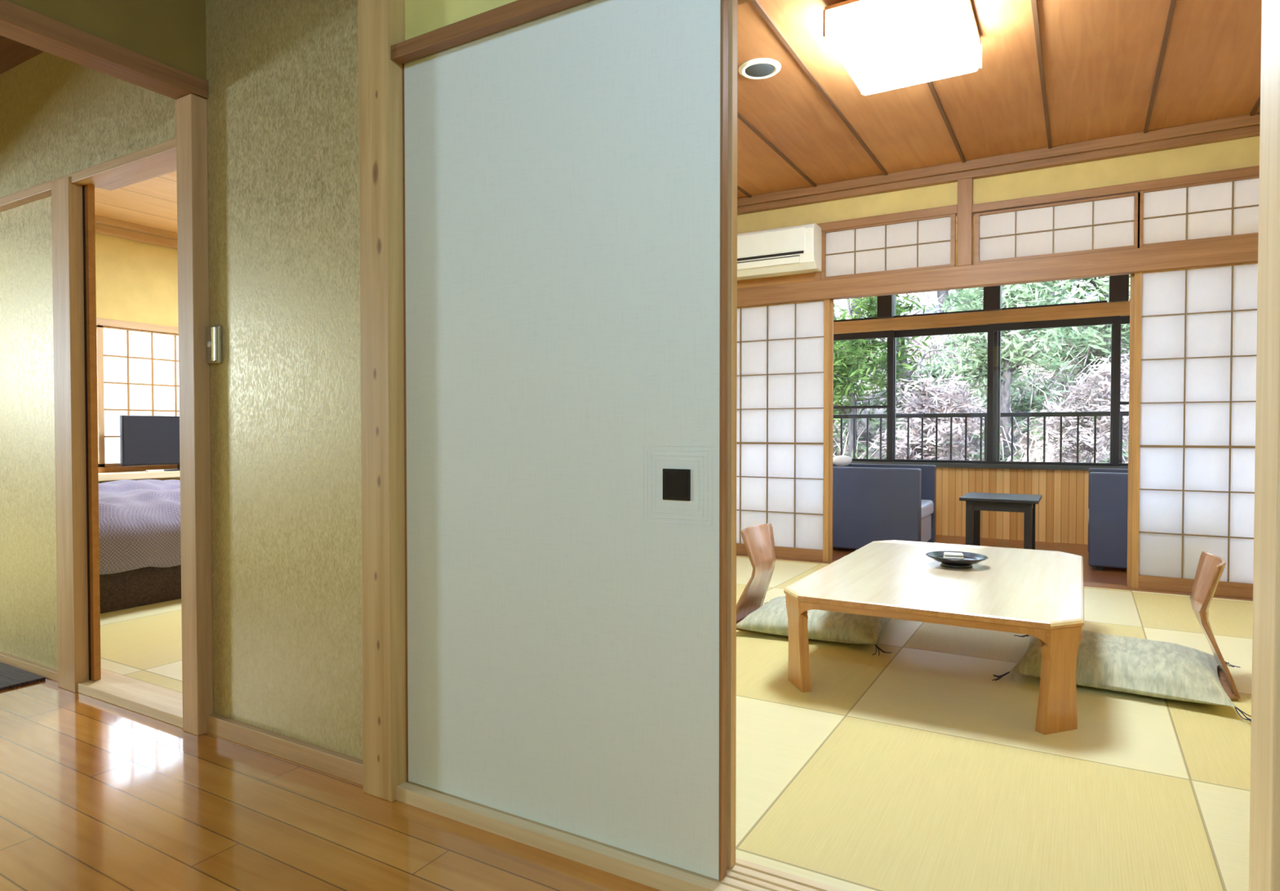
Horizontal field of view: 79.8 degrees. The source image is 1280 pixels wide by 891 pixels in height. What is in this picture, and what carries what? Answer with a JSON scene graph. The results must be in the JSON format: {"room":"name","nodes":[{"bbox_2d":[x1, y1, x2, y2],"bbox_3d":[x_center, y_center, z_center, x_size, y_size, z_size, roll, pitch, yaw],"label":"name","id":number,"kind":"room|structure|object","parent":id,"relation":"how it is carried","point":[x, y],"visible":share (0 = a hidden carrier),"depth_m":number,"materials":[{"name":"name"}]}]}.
{"room":"traditional dwelling","nodes":[
{"label":"traditional dwelling","id":0,"kind":"room"},
{"bbox_2d":[0,35,43,74],"bbox_3d":[-2.363,-1.544,1.279,8.600,0.100,3.300,1,1,30],"label":"ceiling","id":1,"kind":"structure","parent":0,"point":[13,53],"depth_m":2.98,"materials":[{"name":"brown wood"}]},
{"bbox_2d":[8,0,206,79],"bbox_3d":[-2.195,-1.310,1.090,0.075,0.360,3.135,1,1,30],"label":"wall header","id":2,"kind":"structure","parent":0,"point":[172,33],"depth_m":2.28,"materials":[{"name":"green paint"}]},
{"bbox_2d":[0,0,208,99],"bbox_3d":[-2.196,-1.104,1.095,0.102,0.056,3.135,1,1,30],"label":"trim","id":3,"kind":"structure","parent":2,"relation":"attached to","point":[18,23],"depth_m":2.16,"materials":[{"name":"brown wood"}]},
{"bbox_2d":[94,171,177,232],"bbox_3d":[-2.160,-1.716,5.229,3.800,0.100,3.890,1,1,30],"label":"ceiling","id":4,"kind":"structure","parent":0,"point":[152,202],"depth_m":5.26,"materials":[{"name":"brown wood"}]},
{"bbox_2d":[95,232,180,483],"bbox_3d":[-3.787,-0.432,6.134,0.100,2.500,3.790,1,1,30],"label":"wall","id":5,"kind":"structure","parent":0,"point":[137,282],"depth_m":5.88,"materials":[{"name":"beige paint"}]},
{"bbox_2d":[94,214,177,248],"bbox_3d":[-3.704,-1.626,6.065,0.090,0.110,3.790,1,1,30],"label":"trim","id":6,"kind":"structure","parent":5,"relation":"attached to","point":[103,225],"depth_m":5.81,"materials":[{"name":"brown wood"}]},
{"bbox_2d":[96,317,178,333],"bbox_3d":[-3.774,-0.921,6.037,0.050,0.050,2.810,1,1,30],"label":"trim","id":7,"kind":"structure","parent":5,"relation":"attached to","point":[103,322],"depth_m":5.85,"materials":[{"name":"beige wood"}]},
{"bbox_2d":[97,464,177,472],"bbox_3d":[-3.772,0.174,6.056,0.055,0.040,2.810,1,1,30],"label":"trim","id":8,"kind":"structure","parent":5,"relation":"attached to","point":[138,468],"depth_m":5.84,"materials":[{"name":"brown wood"}]},
{"bbox_2d":[96,324,179,466],"bbox_3d":[-3.776,-0.371,6.077,0.026,1.050,0.960,1,1,30],"label":"window","id":9,"kind":"structure","parent":5,"relation":"in","point":[138,370],"depth_m":5.87,"materials":[{"name":"paper"}]},
{"bbox_2d":[97,470,180,480],"bbox_3d":[-3.648,0.219,6.066,0.260,0.050,3.790,1,1,30],"label":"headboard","id":10,"kind":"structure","parent":5,"relation":"attached to","point":[110,476],"depth_m":5.69,"materials":[{"name":"beige wood"}]},
{"bbox_2d":[120,414,179,471],"bbox_3d":[-3.607,-0.018,6.024,0.130,0.425,0.895,1,1,30],"label":"television","id":11,"kind":"object","parent":10,"relation":"on","point":[144,440],"visible":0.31,"depth_m":5.79,"materials":[{"name":"black plastic"}]},
{"bbox_2d":[146,469,164,471],"bbox_3d":[-3.677,0.191,5.799,0.027,0.015,0.120,1,1,30],"label":"remote control","id":12,"kind":"object","parent":10,"relation":"on","point":[148,470],"visible":1,"depth_m":5.78,"materials":[{"name":"white plastic"}]},
{"bbox_2d":[100,598,182,692],"bbox_3d":[-2.165,0.864,5.268,3.800,0.060,3.870,1,1,30],"label":"floor","id":13,"kind":"structure","parent":0,"point":[144,642],"depth_m":3.36,"materials":[{"name":"beige wicker"}]},
{"bbox_2d":[98,479,180,493],"bbox_3d":[-3.481,0.537,5.188,0.961,0.597,2.200,1,1,30],"label":"bed","id":14,"kind":"object","parent":13,"relation":"on","point":[123,485],"visible":0.12,"depth_m":5.18,"materials":[{"name":"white fabric"}]},
{"bbox_2d":[98,488,181,613],"bbox_3d":[-2.716,0.547,4.739,0.991,0.592,2.202,1,1,30],"label":"bed","id":15,"kind":"object","parent":13,"relation":"on","point":[140,529],"visible":0.2,"depth_m":4.05,"materials":[{"name":"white fabric"}]},
{"bbox_2d":[98,488,181,574],"bbox_3d":[-2.716,0.455,4.737,0.990,0.408,2.201,1,1,30],"label":"quilt","id":16,"kind":"object","parent":15,"relation":"on","point":[140,529],"depth_m":4.05,"materials":[{"name":"fabric"}]},
{"bbox_2d":[0,0,516,759],"bbox_3d":[-1.640,-0.414,2.652,8.500,2.730,0.095,1,1,30],"label":"wall","id":17,"kind":"structure","parent":0,"point":[282,75],"depth_m":2.32,"materials":[{"name":"paint"}]},
{"bbox_2d":[51,176,88,692],"bbox_3d":[-2.131,-0.035,2.860,0.130,1.895,0.047,1,1,30],"label":"trim","id":18,"kind":"structure","parent":17,"relation":"attached to","point":[67,219],"depth_m":2.83,"materials":[{"name":"brown wood"}]},
{"bbox_2d":[0,137,176,212],"bbox_3d":[-2.041,-0.977,2.850,1.397,0.034,0.135,1,1,30],"label":"trim","id":19,"kind":"structure","parent":17,"relation":"attached to","point":[159,159],"depth_m":2.72,"materials":[{"name":"brown wood"}]},
{"bbox_2d":[82,183,101,680],"bbox_3d":[-2.142,-0.046,2.908,0.262,1.843,0.024,1,1,30],"label":"door","id":20,"kind":"structure","parent":17,"relation":"in","point":[88,190],"depth_m":2.84,"materials":[{"name":"brown wood"}]},
{"bbox_2d":[77,667,182,728],"bbox_3d":[-1.847,0.897,2.772,0.947,0.035,0.135,1,1,30],"label":"trim","id":21,"kind":"structure","parent":17,"relation":"attached to","point":[150,700],"depth_m":2.71,"materials":[{"name":"beige wood"}]},
{"bbox_2d":[0,651,363,785],"bbox_3d":[-3.036,0.874,3.413,5.345,0.057,0.023,1,1,30],"label":"baseboard","id":22,"kind":"structure","parent":17,"relation":"attached to","point":[338,764],"depth_m":2.28,"materials":[{"name":"brown wood"}]},
{"bbox_2d":[175,93,213,735],"bbox_3d":[-1.394,-0.091,2.503,0.086,2.020,0.176,1,1,30],"label":"trim","id":23,"kind":"structure","parent":17,"relation":"attached to","point":[192,177],"depth_m":2.43,"materials":[{"name":"brown wood"}]},
{"bbox_2d":[206,324,222,364],"bbox_3d":[-1.352,-0.319,2.420,0.068,0.120,0.021,1,1,30],"label":"light switch","id":24,"kind":"object","parent":17,"relation":"attached to","point":[214,343],"visible":1,"depth_m":2.40,"materials":[{"name":"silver metal"}]},
{"bbox_2d":[358,0,407,801],"bbox_3d":[-0.657,-0.290,2.057,0.110,2.435,0.145,1,1,30],"label":"wooden post","id":25,"kind":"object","parent":17,"relation":"attached to","point":[381,23],"depth_m":1.99,"materials":[{"name":"brown wood"}]},
{"bbox_2d":[402,0,728,880],"bbox_3d":[-0.220,-0.050,1.798,0.910,1.892,0.032,1,1,30],"label":"door","id":26,"kind":"structure","parent":17,"relation":"in","point":[565,171],"depth_m":1.74,"materials":[{"name":"paper"}]},
{"bbox_2d":[391,0,754,64],"bbox_3d":[0.184,-1.004,1.605,1.785,0.052,0.205,1,1,30],"label":"trim","id":27,"kind":"structure","parent":17,"relation":"attached to","point":[517,12],"depth_m":1.82,"materials":[{"name":"brown wood"}]},
{"bbox_2d":[395,781,845,890],"bbox_3d":[0.175,0.917,1.626,1.785,0.036,0.162,1,1,30],"label":"trim","id":28,"kind":"structure","parent":17,"relation":"attached to","point":[744,875],"depth_m":1.70,"materials":[{"name":"brown wood"}]},
{"bbox_2d":[726,0,737,868],"bbox_3d":[-0.189,-0.052,1.838,0.895,1.889,0.028,1,1,30],"label":"door","id":29,"kind":"structure","parent":17,"relation":"in","point":[732,4],"depth_m":1.61,"materials":[{"name":"wood"}]},
{"bbox_2d":[0,677,661,890],"bbox_3d":[-2.452,0.962,1.272,8.500,0.040,3.120,1,1,30],"label":"floor","id":30,"kind":"structure","parent":0,"point":[96,794],"depth_m":1.88,"materials":[{"name":"brown wood"}]},
{"bbox_2d":[0,662,45,690],"bbox_3d":[-2.882,0.907,2.850,0.875,0.011,0.785,1,1,30],"label":"door mat","id":31,"kind":"object","parent":30,"relation":"on","point":[11,676],"visible":1,"depth_m":2.97,"materials":[{"name":"grey fabric"}]},
{"bbox_2d":[955,237,974,266],"bbox_3d":[3.102,-1.682,6.643,4.700,0.260,0.100,1,1,30],"label":"wall","id":32,"kind":"structure","parent":0,"point":[974,237],"depth_m":6.69,"materials":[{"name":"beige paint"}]},
{"bbox_2d":[832,534,1127,584],"bbox_3d":[2.640,0.847,5.888,3.900,0.050,1.890,1,1,30],"label":"floor","id":33,"kind":"structure","parent":0,"point":[1117,575],"depth_m":6.00,"materials":[{"name":"brown wood"}]},
{"bbox_2d":[832,462,936,549],"bbox_3d":[1.877,0.490,6.131,0.820,0.655,0.760,1,1,30],"label":"armchair","id":34,"kind":"object","parent":33,"relation":"on","point":[872,502],"visible":0.62,"depth_m":5.79,"materials":[{"name":"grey fabric"}]},
{"bbox_2d":[832,454,852,466],"bbox_3d":[1.648,0.125,6.257,0.100,0.090,0.520,1,1,30],"label":"rolled towel","id":35,"kind":"object","parent":34,"relation":"on","point":[843,460],"visible":0.84,"depth_m":6.14,"materials":[{"name":"white fabric"}]},
{"bbox_2d":[920,499,933,519],"bbox_3d":[1.938,0.497,6.097,0.680,0.118,0.552,1,1,30],"label":"seat cushion","id":36,"kind":"object","parent":34,"relation":"on","point":[926,505],"depth_m":5.94,"materials":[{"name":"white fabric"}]},
{"bbox_2d":[959,492,1041,549],"bbox_3d":[2.673,0.600,5.662,0.510,0.452,0.560,1,1,30],"label":"side table","id":37,"kind":"object","parent":33,"relation":"on","point":[975,502],"visible":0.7,"depth_m":5.52,"materials":[{"name":"black wood"}]},
{"bbox_2d":[1088,467,1128,570],"bbox_3d":[3.547,0.507,5.237,0.820,0.655,0.760,1,1,30],"label":"armchair","id":38,"kind":"object","parent":33,"relation":"on","point":[1108,488],"visible":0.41,"depth_m":5.06,"materials":[{"name":"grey fabric"}]},
{"bbox_2d":[735,555,1253,890],"bbox_3d":[1.146,0.900,3.302,3.700,0.060,3.765,1,1,30],"label":"floor","id":39,"kind":"structure","parent":0,"point":[909,767],"depth_m":2.11,"materials":[{"name":"beige wicker"}]},
{"bbox_2d":[736,523,775,631],"bbox_3d":[0.675,0.629,3.687,0.366,0.460,0.400,1,1,30],"label":"chair","id":40,"kind":"object","parent":39,"relation":"on","point":[758,540],"visible":0.66,"depth_m":3.77,"materials":[{"name":"brown wood"}]},
{"bbox_2d":[736,595,891,655],"bbox_3d":[0.839,0.795,3.619,0.774,0.111,0.774,1,1,27],"label":"floor cushion","id":41,"kind":"object","parent":39,"relation":"on","point":[771,617],"visible":0.52,"depth_m":3.40,"materials":[{"name":"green fabric"}]},
{"bbox_2d":[783,539,1084,734],"bbox_3d":[1.302,0.696,3.213,0.969,0.350,1.599,1,1,30],"label":"table","id":42,"kind":"object","parent":39,"relation":"on","point":[1039,593],"visible":1,"depth_m":2.74,"materials":[{"name":"beige wood"}]},
{"bbox_2d":[925,551,988,568],"bbox_3d":[1.365,0.497,3.298,0.250,0.046,0.250,1,1,30],"label":"serving dish","id":43,"kind":"object","parent":42,"relation":"on","point":[970,558],"visible":0.91,"depth_m":3.26,"materials":[{"name":"black ceramic"}]},
{"bbox_2d":[942,551,964,559],"bbox_3d":[1.355,0.478,3.303,0.080,0.026,0.052,0,1,15],"label":"folded cloth","id":44,"kind":"object","parent":43,"relation":"in","point":[949,555],"visible":0.93,"depth_m":3.28,"materials":[{"name":"white fabric"}]},
{"bbox_2d":[736,553,1253,600],"bbox_3d":[2.127,0.863,5.001,3.700,0.052,0.160,1,1,30],"label":"trim","id":45,"kind":"structure","parent":39,"relation":"on","point":[1085,583],"depth_m":4.57,"materials":[{"name":"brown wood"}]},
{"bbox_2d":[736,298,830,561],"bbox_3d":[0.943,-0.118,5.661,0.922,1.882,0.030,1,1,30],"label":"door","id":46,"kind":"structure","parent":45,"relation":"on","point":[784,348],"depth_m":5.59,"materials":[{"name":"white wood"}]},
{"bbox_2d":[829,299,833,560],"bbox_3d":[0.974,-0.118,5.684,0.922,1.882,0.030,1,1,30],"label":"door","id":47,"kind":"structure","parent":45,"relation":"on","point":[831,402],"depth_m":5.45,"materials":[{"name":"brown wood"}]},
{"bbox_2d":[1126,273,1134,586],"bbox_3d":[3.314,-0.093,4.333,0.920,1.882,0.030,1,1,30],"label":"door","id":48,"kind":"structure","parent":45,"relation":"on","point":[1132,275],"depth_m":4.55,"materials":[{"name":"brown wood"}]},
{"bbox_2d":[1130,261,1257,598],"bbox_3d":[3.313,-0.093,4.293,0.920,1.882,0.030,1,1,30],"label":"door","id":49,"kind":"structure","parent":45,"relation":"on","point":[1195,328],"depth_m":4.38,"materials":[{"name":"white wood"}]},
{"bbox_2d":[991,630,1251,721],"bbox_3d":[1.828,0.809,2.928,0.800,0.109,0.776,1,1,33],"label":"floor cushion","id":50,"kind":"object","parent":39,"relation":"on","point":[1124,664],"visible":0.77,"depth_m":2.72,"materials":[{"name":"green fabric"}]},
{"bbox_2d":[1190,551,1239,700],"bbox_3d":[2.003,0.643,2.886,0.366,0.460,0.400,1,1,30],"label":"chair","id":51,"kind":"object","parent":39,"relation":"on","point":[1211,566],"visible":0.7,"depth_m":2.83,"materials":[{"name":"brown wood"}]},
{"bbox_2d":[737,135,1259,233],"bbox_3d":[2.133,-1.684,4.965,3.700,0.275,0.035,1,1,30],"label":"wall","id":52,"kind":"structure","parent":0,"point":[1244,152],"depth_m":4.75,"materials":[{"name":"beige paint"}]},
{"bbox_2d":[737,222,822,280],"bbox_3d":[0.887,-1.389,5.537,0.815,0.310,0.203,1,1,30],"label":"air conditioner","id":53,"kind":"object","parent":52,"relation":"attached to","point":[797,249],"visible":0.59,"depth_m":5.39,"materials":[{"name":"white plastic"}]},
{"bbox_2d":[737,112,1260,214],"bbox_3d":[2.106,-1.768,4.916,3.700,0.105,0.075,1,1,30],"label":"trim","id":54,"kind":"structure","parent":52,"relation":"attached to","point":[1246,126],"depth_m":4.75,"materials":[{"name":"brown wood"}]},
{"bbox_2d":[817,165,1259,231],"bbox_3d":[2.127,-1.529,4.957,3.700,0.065,0.080,1,1,30],"label":"trim","id":55,"kind":"structure","parent":52,"relation":"attached to","point":[1130,188],"depth_m":4.68,"materials":[{"name":"brown wood"}]},
{"bbox_2d":[737,0,1262,239],"bbox_3d":[1.645,-1.836,4.116,4.900,0.140,5.770,1,1,30],"label":"ceiling","id":56,"kind":"structure","parent":0,"point":[1100,58],"depth_m":3.87,"materials":[{"name":"brown wood"}]},
{"bbox_2d":[737,57,781,79],"bbox_3d":[0.570,-1.791,3.645,0.202,0.013,0.202,1,1,30],"label":"ceiling speaker","id":57,"kind":"object","parent":56,"relation":"attached to","point":[758,68],"visible":1,"depth_m":3.63,"materials":[{"name":"white plastic"}]},
{"bbox_2d":[745,63,773,76],"bbox_3d":[0.570,-1.790,3.645,0.138,0.012,0.138,1,1,30],"label":"grille","id":58,"kind":"object","parent":57,"relation":"attached to","point":[751,69],"depth_m":3.64,"materials":[{"name":"grey metal"}]},
{"bbox_2d":[822,0,982,94],"bbox_3d":[1.115,-1.701,3.205,0.521,0.152,0.616,1,1,30],"label":"ceiling lamp","id":59,"kind":"object","parent":56,"relation":"attached to","point":[882,45],"visible":1,"depth_m":3.08,"materials":[{"name":"plastic"}]},
{"bbox_2d":[737,0,1260,197],"bbox_3d":[1.141,-1.784,3.278,2.928,0.012,3.805,1,1,30],"label":"trim","id":60,"kind":"structure","parent":56,"relation":"attached to","point":[756,3],"depth_m":3.89,"materials":[{"name":"brown wood"}]},
{"bbox_2d":[935,466,1088,544],"bbox_3d":[3.102,0.527,6.684,4.700,0.662,0.100,1,1,30],"label":"wall","id":61,"kind":"structure","parent":0,"point":[1061,513],"depth_m":6.54,"materials":[{"name":"brown wood"}]},
{"bbox_2d":[833,329,893,462],"bbox_3d":[1.940,-0.459,7.302,0.930,1.214,0.030,1,1,30],"label":"window","id":62,"kind":"structure","parent":61,"relation":"in","point":[881,334],"depth_m":7.08,"materials":[{"name":"black metal"}]},
{"bbox_2d":[893,337,896,458],"bbox_3d":[2.354,-0.456,7.161,0.072,1.214,0.050,1,1,30],"label":"trim","id":63,"kind":"structure","parent":61,"relation":"attached to","point":[895,339],"depth_m":7.13,"materials":[{"name":"black metal"}]},
{"bbox_2d":[886,324,998,463],"bbox_3d":[2.711,-0.452,6.903,0.935,1.214,0.030,1,1,30],"label":"window","id":64,"kind":"structure","parent":61,"relation":"in","point":[979,328],"depth_m":6.80,"materials":[{"name":"black metal"}]},
{"bbox_2d":[850,461,1128,470],"bbox_3d":[3.092,0.178,6.660,4.700,0.036,0.180,1,1,30],"label":"trim","id":65,"kind":"structure","parent":61,"relation":"on","point":[938,464],"depth_m":6.56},
{"bbox_2d":[986,330,1000,461],"bbox_3d":[3.111,-0.448,6.724,0.104,1.214,0.050,1,1,30],"label":"trim","id":66,"kind":"structure","parent":61,"relation":"attached to","point":[999,331],"depth_m":6.68,"materials":[{"name":"black metal"}]},
{"bbox_2d":[986,315,1120,466],"bbox_3d":[3.454,-0.443,6.428,0.977,1.214,0.030,1,1,30],"label":"window","id":67,"kind":"structure","parent":61,"relation":"in","point":[1115,320],"depth_m":6.37,"materials":[{"name":"black metal"}]},
{"bbox_2d":[1109,324,1121,462],"bbox_3d":[3.898,-0.440,6.270,0.068,1.214,0.050,1,1,30],"label":"trim","id":68,"kind":"structure","parent":61,"relation":"attached to","point":[1111,324],"depth_m":6.24,"materials":[{"name":"black metal"}]},
{"bbox_2d":[1110,315,1129,466],"bbox_3d":[4.252,-0.435,6.013,0.935,1.214,0.030,1,1,30],"label":"window","id":69,"kind":"structure","parent":61,"relation":"in","point":[1124,319],"depth_m":6.22,"materials":[{"name":"black metal"}]},
{"bbox_3d":[3.217,0.819,6.888,5.500,0.070,0.320,1,1,30],"label":"floor","id":70,"kind":"structure","parent":0,"visible":0},
{"bbox_2d":[833,410,1128,462],"bbox_3d":[3.290,0.243,6.905,5.200,1.080,0.040,1,1,30],"label":"balcony railing","id":71,"kind":"object","parent":70,"relation":"on","point":[1077,414],"visible":0.14,"depth_m":7.00,"materials":[{"name":"black metal"}]},
{"bbox_3d":[2.167,-0.448,5.046,4.900,2.670,0.080,1,1,30],"label":"wall","id":72,"kind":"structure","parent":0,"visible":0},
{"bbox_2d":[737,272,814,288],"bbox_3d":[0.899,-1.347,5.673,0.860,0.345,0.035,1,1,30],"label":"trim","id":73,"kind":"structure","parent":72,"relation":"attached to","point":[809,276],"depth_m":5.60,"materials":[{"name":"brown wood"}]},
{"bbox_2d":[814,271,821,280],"bbox_3d":[1.278,-1.343,5.454,0.045,0.345,0.075,1,1,30],"label":"trim","id":74,"kind":"structure","parent":72,"relation":"attached to","point":[817,274],"depth_m":5.42,"materials":[{"name":"brown wood"}]},
{"bbox_2d":[821,213,955,279],"bbox_3d":[1.671,-1.339,5.205,0.886,0.347,0.028,1,1,30],"label":"window","id":75,"kind":"structure","parent":72,"relation":"in","point":[926,242],"depth_m":5.20,"materials":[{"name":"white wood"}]},
{"bbox_2d":[956,177,973,266],"bbox_3d":[2.112,-1.441,4.965,0.088,0.560,0.085,1,1,30],"label":"trim","id":76,"kind":"structure","parent":72,"relation":"attached to","point":[965,186],"depth_m":4.93,"materials":[{"name":"brown wood"}]},
{"bbox_2d":[737,235,1257,306],"bbox_3d":[2.126,-1.094,4.963,3.700,0.135,0.085,1,1,30],"label":"trim","id":77,"kind":"structure","parent":72,"relation":"attached to","point":[1239,250],"depth_m":4.79,"materials":[{"name":"brown wood"}]},
{"bbox_2d":[973,191,1140,264],"bbox_3d":[2.542,-1.320,4.703,0.892,0.327,0.028,1,1,30],"label":"window","id":78,"kind":"structure","parent":72,"relation":"in","point":[1108,223],"depth_m":4.69,"materials":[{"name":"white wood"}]},
{"bbox_2d":[1137,174,1259,248],"bbox_3d":[3.304,-1.317,4.263,0.892,0.337,0.028,1,1,30],"label":"window","id":79,"kind":"structure","parent":72,"relation":"in","point":[1228,208],"depth_m":4.34,"materials":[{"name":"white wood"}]},
{"bbox_3d":[0.564,-0.485,7.069,0.100,2.670,1.980,1,1,30],"label":"wall","id":80,"kind":"structure","parent":0,"visible":0},
{"bbox_2d":[833,316,877,321],"bbox_3d":[1.891,-1.372,7.331,0.800,0.385,0.030,1,1,30],"label":"window","id":81,"kind":"structure","parent":80,"relation":"in","point":[876,317],"depth_m":7.23,"materials":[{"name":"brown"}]},
{"bbox_2d":[876,294,895,318],"bbox_3d":[2.281,-1.497,7.075,0.132,0.645,0.180,1,1,30],"label":"trim","id":82,"kind":"structure","parent":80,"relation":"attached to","point":[886,304],"depth_m":7.00,"materials":[{"name":"brown wood"}]},
{"bbox_2d":[893,309,983,317],"bbox_3d":[2.681,-1.364,6.875,0.765,0.385,0.030,1,1,30],"label":"window","id":83,"kind":"structure","parent":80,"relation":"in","point":[976,310],"depth_m":6.86,"materials":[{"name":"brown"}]},
{"bbox_2d":[833,300,1129,333],"bbox_3d":[3.100,-1.111,6.649,4.700,0.113,0.110,1,1,30],"label":"trim","id":84,"kind":"structure","parent":80,"relation":"attached to","point":[1117,308],"depth_m":6.64,"materials":[{"name":"brown wood"}]},
{"bbox_2d":[982,284,1002,311],"bbox_3d":[3.058,-1.489,6.626,0.132,0.645,0.180,1,1,30],"label":"trim","id":85,"kind":"structure","parent":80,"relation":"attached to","point":[993,295],"depth_m":6.55,"materials":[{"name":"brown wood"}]},
{"bbox_2d":[1001,284,1107,309],"bbox_3d":[3.467,-1.355,6.421,0.780,0.385,0.030,1,1,30],"label":"window","id":86,"kind":"structure","parent":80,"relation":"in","point":[1099,301],"depth_m":6.40,"materials":[{"name":"clear glass"}]},
{"bbox_2d":[1108,274,1128,302],"bbox_3d":[3.860,-1.481,6.163,0.132,0.645,0.180,1,1,30],"label":"trim","id":87,"kind":"structure","parent":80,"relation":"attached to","point":[1118,285],"depth_m":6.09,"materials":[{"name":"brown wood"}]},
{"label":"outside","id":88,"kind":"structure","parent":0,"visible":0},
{"bbox_2d":[832,276,1129,462],"bbox_3d":[6.643,-1.786,15.476,36.000,7.595,18.000,1,1,30],"label":"hillside","id":89,"kind":"structure","parent":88,"point":[927,300],"depth_m":11.72,"materials":[{"name":"green plant"}]},
{"bbox_2d":[850,297,861,317],"bbox_3d":[4.745,-5.445,17.151,4.140,5.555,4.243,0,1,0],"label":"tree","id":90,"kind":"object","parent":89,"relation":"on","point":[854,302],"visible":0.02,"depth_m":17.19,"materials":[{"name":"green plant"}]},
{"bbox_2d":[833,293,954,458],"bbox_3d":[2.940,-1.176,10.762,2.406,3.219,2.446,1,1,40],"label":"tree","id":91,"kind":"object","parent":89,"relation":"on","point":[850,357],"visible":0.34,"depth_m":10.32,"materials":[{"name":"green plant"}]},
{"bbox_2d":[852,292,955,441],"bbox_3d":[3.720,-2.217,11.467,1.914,4.532,1.587,-1,1,-40],"label":"tree","id":92,"kind":"object","parent":89,"relation":"on","point":[906,373],"visible":0.11,"depth_m":11.21,"materials":[{"name":"green plant"}]},
{"bbox_2d":[860,368,1015,461],"bbox_3d":[3.741,-0.091,9.886,1.787,1.873,1.824,-1,1,-37],"label":"flowering bush","id":93,"kind":"object","parent":89,"relation":"on","point":[944,402],"visible":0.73,"depth_m":9.70,"materials":[{"name":"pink plant"}]},
{"bbox_2d":[936,289,966,312],"bbox_3d":[5.825,-4.671,14.536,4.192,5.501,3.491,0,1,-1],"label":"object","id":94,"kind":"object","parent":89,"relation":"on","point":[945,292],"visible":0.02,"depth_m":14.45,"materials":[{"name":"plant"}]},
{"bbox_2d":[832,291,1128,462],"bbox_3d":[3.862,-0.550,11.382,11.689,4.777,6.411,1,1,30],"label":"twigs","id":95,"kind":"object","parent":89,"relation":"on","point":[1055,378],"visible":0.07,"depth_m":11.21,"materials":[{"name":"plant"}]},
{"bbox_2d":[832,293,1129,462],"bbox_3d":[4.095,-0.390,11.520,12.537,4.737,7.154,1,1,30],"label":"undergrowth leaves","id":96,"kind":"object","parent":89,"relation":"on","point":[1036,398],"visible":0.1,"depth_m":11.35,"materials":[{"name":"plant"}]},
{"bbox_2d":[913,278,1098,458],"bbox_3d":[5.028,-1.389,10.140,2.495,3.500,2.110,0,1,-23],"label":"tree","id":97,"kind":"object","parent":89,"relation":"on","point":[1030,294],"visible":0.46,"depth_m":9.97,"materials":[{"name":"green plant"}]},
{"bbox_2d":[1045,293,1054,302],"bbox_3d":[7.999,-5.166,14.866,3.847,5.448,4.120,1,1,38],"label":"tree","id":98,"kind":"object","parent":89,"relation":"on","point":[1053,294],"visible":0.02,"depth_m":14.80,"materials":[{"name":"green plant"}]},
{"bbox_2d":[1019,347,1129,462],"bbox_3d":[5.189,-0.164,8.909,1.478,1.927,1.460,1,1,30],"label":"tree","id":99,"kind":"object","parent":89,"relation":"on","point":[1104,373],"visible":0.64,"depth_m":8.80,"materials":[{"name":"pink plant"}]},
{"bbox_2d":[1035,274,1130,364],"bbox_3d":[7.078,-2.712,10.497,3.731,4.916,3.841,-1,1,-40],"label":"tree","id":100,"kind":"object","parent":89,"relation":"on","point":[1107,331],"visible":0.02,"depth_m":10.61,"materials":[{"name":"green plant"}]},
{"bbox_2d":[1044,275,1130,367],"bbox_3d":[7.021,-3.676,11.569,3.674,5.260,3.618,1,1,34],"label":"tree","id":101,"kind":"object","parent":89,"relation":"on","point":[1091,282],"visible":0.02,"depth_m":11.47,"materials":[{"name":"green plant"}]},
{"bbox_3d":[1.554,0.000,0.832,1.140,1.970,0.125,1,1,30],"label":"wall","id":102,"kind":"structure","parent":0,"visible":0},
{"bbox_2d":[1248,0,1279,890],"bbox_3d":[0.994,-0.273,1.116,0.120,2.435,0.165,1,1,30],"label":"trim","id":103,"kind":"structure","parent":102,"relation":"attached to","point":[1264,791],"depth_m":1.14,"materials":[{"name":"beige wood"}]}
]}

